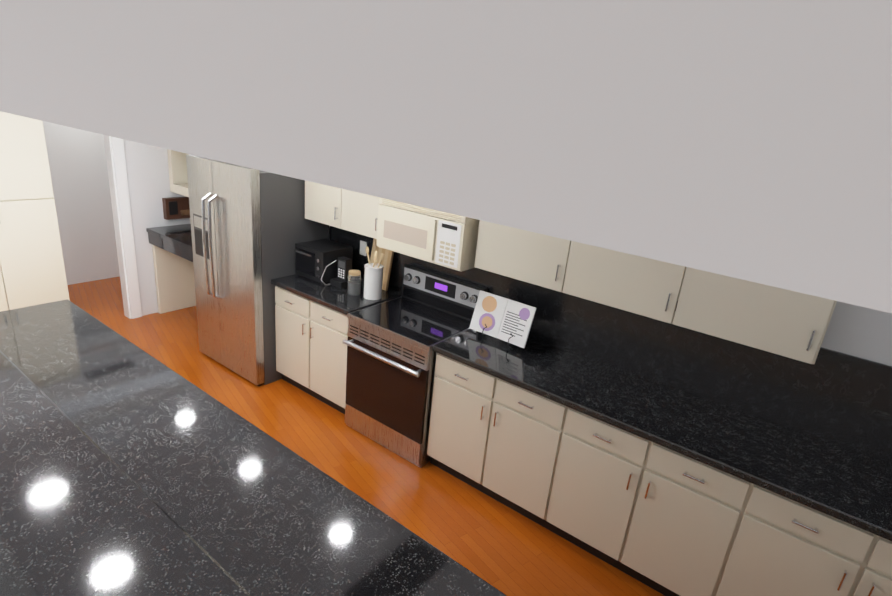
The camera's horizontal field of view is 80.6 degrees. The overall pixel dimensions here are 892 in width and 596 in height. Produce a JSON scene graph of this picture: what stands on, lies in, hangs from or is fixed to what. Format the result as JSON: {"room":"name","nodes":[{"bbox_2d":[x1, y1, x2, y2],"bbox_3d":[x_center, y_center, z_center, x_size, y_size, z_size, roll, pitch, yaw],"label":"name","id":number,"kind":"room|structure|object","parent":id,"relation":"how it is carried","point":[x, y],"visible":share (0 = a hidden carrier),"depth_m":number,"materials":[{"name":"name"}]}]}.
{"room":"kitchen","nodes":[
{"label":"kitchen","id":0,"kind":"room"},
{"bbox_2d":[42,121,119,284],"bbox_3d":[-3.693,-1.643,6.925,0.120,2.550,4.320,19,23,33],"label":"wall","id":1,"kind":"structure","parent":0,"point":[79,176],"depth_m":6.20,"materials":[{"name":"white paint"}]},
{"bbox_2d":[111,139,190,315],"bbox_3d":[-3.469,-0.929,4.947,0.120,2.550,2.400,19,23,33],"label":"wall","id":2,"kind":"structure","parent":0,"point":[147,168],"depth_m":5.42,"materials":[{"name":"white paint"}]},
{"bbox_2d":[103,135,141,318],"bbox_3d":[-3.485,-0.759,4.989,0.140,2.200,0.875,19,23,33],"label":"door frame","id":3,"kind":"structure","parent":2,"relation":"attached to","point":[121,190],"depth_m":5.28,"materials":[{"name":"white wood"}]},
{"bbox_2d":[162,196,189,219],"bbox_3d":[-2.831,-0.976,5.669,0.070,0.220,0.400,19,23,33],"label":"intercom","id":4,"kind":"object","parent":2,"relation":"attached to","point":[176,207],"visible":0.67,"depth_m":5.58,"materials":[{"name":"brown wood"}]},
{"bbox_2d":[68,276,664,595],"bbox_3d":[-4.819,0.378,4.801,17.500,0.060,10.800,19,23,33],"label":"floor","id":5,"kind":"structure","parent":0,"point":[503,548],"depth_m":3.55,"materials":[{"name":"orange wood"}]},
{"bbox_2d":[0,111,69,311],"bbox_3d":[-3.770,-0.591,4.369,0.205,2.238,0.895,19,23,33],"label":"pantry","id":6,"kind":"object","parent":5,"relation":"on","point":[32,270],"visible":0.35,"depth_m":4.49,"materials":[{"name":"beige wood"}]},
{"bbox_2d":[146,224,195,313],"bbox_3d":[-2.508,-0.191,5.540,1.145,0.950,0.638,19,23,33],"label":"desk","id":7,"kind":"object","parent":5,"relation":"on","point":[172,250],"visible":0.17,"depth_m":5.69,"materials":[{"name":"wood"}]},
{"bbox_2d":[0,299,506,595],"bbox_3d":[-0.961,1.171,2.008,5.002,0.997,1.000,19,23,33],"label":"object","id":8,"kind":"structure","parent":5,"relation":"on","point":[251,509],"depth_m":2.09,"materials":[{"name":"black stone"}]},
{"bbox_2d":[0,350,250,595],"bbox_3d":[-1.131,0.745,1.595,5.050,0.042,0.480,19,23,33],"label":"countertop","id":9,"kind":"structure","parent":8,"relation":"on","point":[82,513],"depth_m":1.65,"materials":[{"name":"stone"}]},
{"bbox_2d":[186,155,328,385],"bbox_3d":[-1.683,-0.282,4.692,0.910,1.830,0.858,19,23,33],"label":"fridge","id":10,"kind":"object","parent":5,"relation":"on","point":[250,227],"visible":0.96,"depth_m":4.33,"materials":[{"name":"grey metal"}]},
{"bbox_2d":[275,286,347,413],"bbox_3d":[-0.921,0.368,4.447,0.917,0.910,0.648,19,23,33],"label":"base cabinet","id":11,"kind":"object","parent":5,"relation":"on","point":[311,351],"visible":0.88,"depth_m":4.20,"materials":[{"name":"beige wood"}]},
{"bbox_2d":[271,274,401,314],"bbox_3d":[-0.875,-0.079,4.293,0.919,0.040,0.643,19,23,33],"label":"countertop","id":12,"kind":"structure","parent":11,"relation":"on","point":[337,299],"depth_m":4.11,"materials":[{"name":"stone"}]},
{"bbox_2d":[294,239,352,284],"bbox_3d":[-1.039,-0.307,4.417,0.350,0.275,0.358,19,23,33],"label":"toaster oven","id":13,"kind":"object","parent":12,"relation":"on","point":[314,259],"visible":0.92,"depth_m":4.30,"materials":[{"name":"black metal"}]},
{"bbox_2d":[321,256,351,288],"bbox_3d":[-0.875,-0.203,4.242,0.143,0.225,0.232,19,23,33],"label":"phone","id":14,"kind":"object","parent":12,"relation":"on","point":[340,281],"visible":1,"depth_m":4.25,"materials":[{"name":"black plastic"}]},
{"bbox_2d":[347,270,360,295],"bbox_3d":[-0.722,-0.122,4.114,0.110,0.185,0.100,19,23,33],"label":"glass jar","id":15,"kind":"object","parent":12,"relation":"on","point":[354,280],"visible":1,"depth_m":4.08,"materials":[{"name":"clear"}]},
{"bbox_2d":[363,246,383,299],"bbox_3d":[-0.552,-0.189,4.041,0.208,0.390,0.148,19,23,33],"label":"utensil crock","id":16,"kind":"object","parent":12,"relation":"on","point":[373,276],"visible":1,"depth_m":4.01,"materials":[{"name":"white ceramic"}]},
{"bbox_2d":[370,238,393,290],"bbox_3d":[-0.535,-0.275,4.295,0.220,0.389,0.083,19,23,33],"label":"cutting board","id":17,"kind":"object","parent":12,"relation":"on","point":[386,262],"visible":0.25,"depth_m":4.26,"materials":[{"name":"brown wood"}]},
{"bbox_2d":[343,264,487,467],"bbox_3d":[-0.266,0.468,3.896,0.761,1.205,0.706,19,23,33],"label":"range","id":18,"kind":"object","parent":5,"relation":"on","point":[391,360],"visible":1,"depth_m":3.74,"materials":[{"name":"silver metal"}]},
{"bbox_2d":[427,352,566,527],"bbox_3d":[0.440,0.823,3.530,0.929,0.910,0.618,19,23,33],"label":"base cabinet","id":19,"kind":"object","parent":5,"relation":"on","point":[501,438],"depth_m":3.25,"materials":[{"name":"beige wood"}]},
{"bbox_2d":[433,329,891,540],"bbox_3d":[1.221,0.631,2.852,2.810,0.040,0.643,19,23,33],"label":"countertop","id":20,"kind":"structure","parent":19,"relation":"on","point":[850,486],"depth_m":2.71,"materials":[{"name":"stone"}]},
{"bbox_2d":[469,290,536,347],"bbox_3d":[0.389,0.135,3.495,0.428,0.316,0.192,19,23,33],"label":"cookbook","id":21,"kind":"object","parent":20,"relation":"on","point":[509,321],"visible":1,"depth_m":3.47,"materials":[{"name":"white paper"}]},
{"bbox_2d":[546,407,754,595],"bbox_3d":[1.173,1.071,3.025,0.920,0.910,0.618,19,23,33],"label":"base cabinet","id":22,"kind":"object","parent":5,"relation":"on","point":[665,521],"depth_m":2.74,"materials":[{"name":"beige wood"}]},
{"bbox_2d":[719,485,891,595],"bbox_3d":[1.907,1.320,2.520,0.929,0.910,0.618,19,23,33],"label":"base cabinet","id":23,"kind":"object","parent":5,"relation":"on","point":[785,546],"depth_m":2.33,"materials":[{"name":"beige wood"}]},
{"bbox_2d":[0,0,891,312],"bbox_3d":[-0.747,-1.048,2.644,6.650,0.310,2.626,19,23,33],"label":"soffit","id":24,"kind":"structure","parent":0,"point":[748,140],"depth_m":0.52,"materials":[{"name":"white paint"}]},
{"bbox_2d":[329,226,891,365],"bbox_3d":[-0.025,-0.285,4.071,6.890,2.550,0.120,19,23,33],"label":"wall","id":25,"kind":"structure","parent":0,"point":[860,331],"depth_m":2.54,"materials":[{"name":"white paint"}]},
{"bbox_2d":[167,149,188,196],"bbox_3d":[-2.333,-1.452,5.241,1.070,0.929,0.359,19,23,33],"label":"open shelf unit","id":26,"kind":"object","parent":25,"relation":"attached to","point":[177,166],"visible":0.1,"depth_m":5.47,"materials":[{"name":"beige wood"}]},
{"bbox_2d":[305,181,379,238],"bbox_3d":[-0.705,-0.956,4.112,0.897,0.819,0.349,19,23,33],"label":"upper cabinet","id":27,"kind":"object","parent":25,"relation":"attached to","point":[350,211],"visible":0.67,"depth_m":4.08,"materials":[{"name":"beige wood"}]},
{"bbox_2d":[474,220,569,291],"bbox_3d":[0.562,-0.533,3.258,0.635,0.820,0.319,19,23,33],"label":"upper cabinet","id":28,"kind":"object","parent":25,"relation":"attached to","point":[538,259],"depth_m":3.20,"materials":[{"name":"beige wood"}]},
{"bbox_2d":[330,226,891,463],"bbox_3d":[0.756,0.098,3.470,4.510,0.470,0.025,19,23,33],"label":"backsplash","id":29,"kind":"structure","parent":25,"relation":"attached to","point":[839,398],"depth_m":2.96,"materials":[{"name":"black stone"}]},
{"bbox_2d":[562,241,688,323],"bbox_3d":[1.064,-0.363,2.913,0.630,0.820,0.319,19,23,33],"label":"upper cabinet","id":30,"kind":"object","parent":25,"relation":"attached to","point":[651,288],"depth_m":2.85,"materials":[{"name":"beige wood"}]},
{"bbox_2d":[674,268,836,363],"bbox_3d":[1.566,-0.193,2.568,0.635,0.820,0.319,19,23,33],"label":"upper cabinet","id":31,"kind":"object","parent":25,"relation":"attached to","point":[784,322],"depth_m":2.51,"materials":[{"name":"beige wood"}]},
{"bbox_3d":[-0.015,-0.902,3.589,0.774,0.449,0.349,19,23,33],"label":"upper cabinet","id":32,"kind":"object","parent":25,"relation":"attached to","visible":0},
{"bbox_2d":[377,197,479,271],"bbox_3d":[-0.085,-0.489,3.695,0.749,0.390,0.395,19,23,33],"label":"microwave","id":33,"kind":"object","parent":32,"relation":"attached to","point":[445,239],"visible":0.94,"depth_m":3.51,"materials":[{"name":"beige plastic"}]}
]}

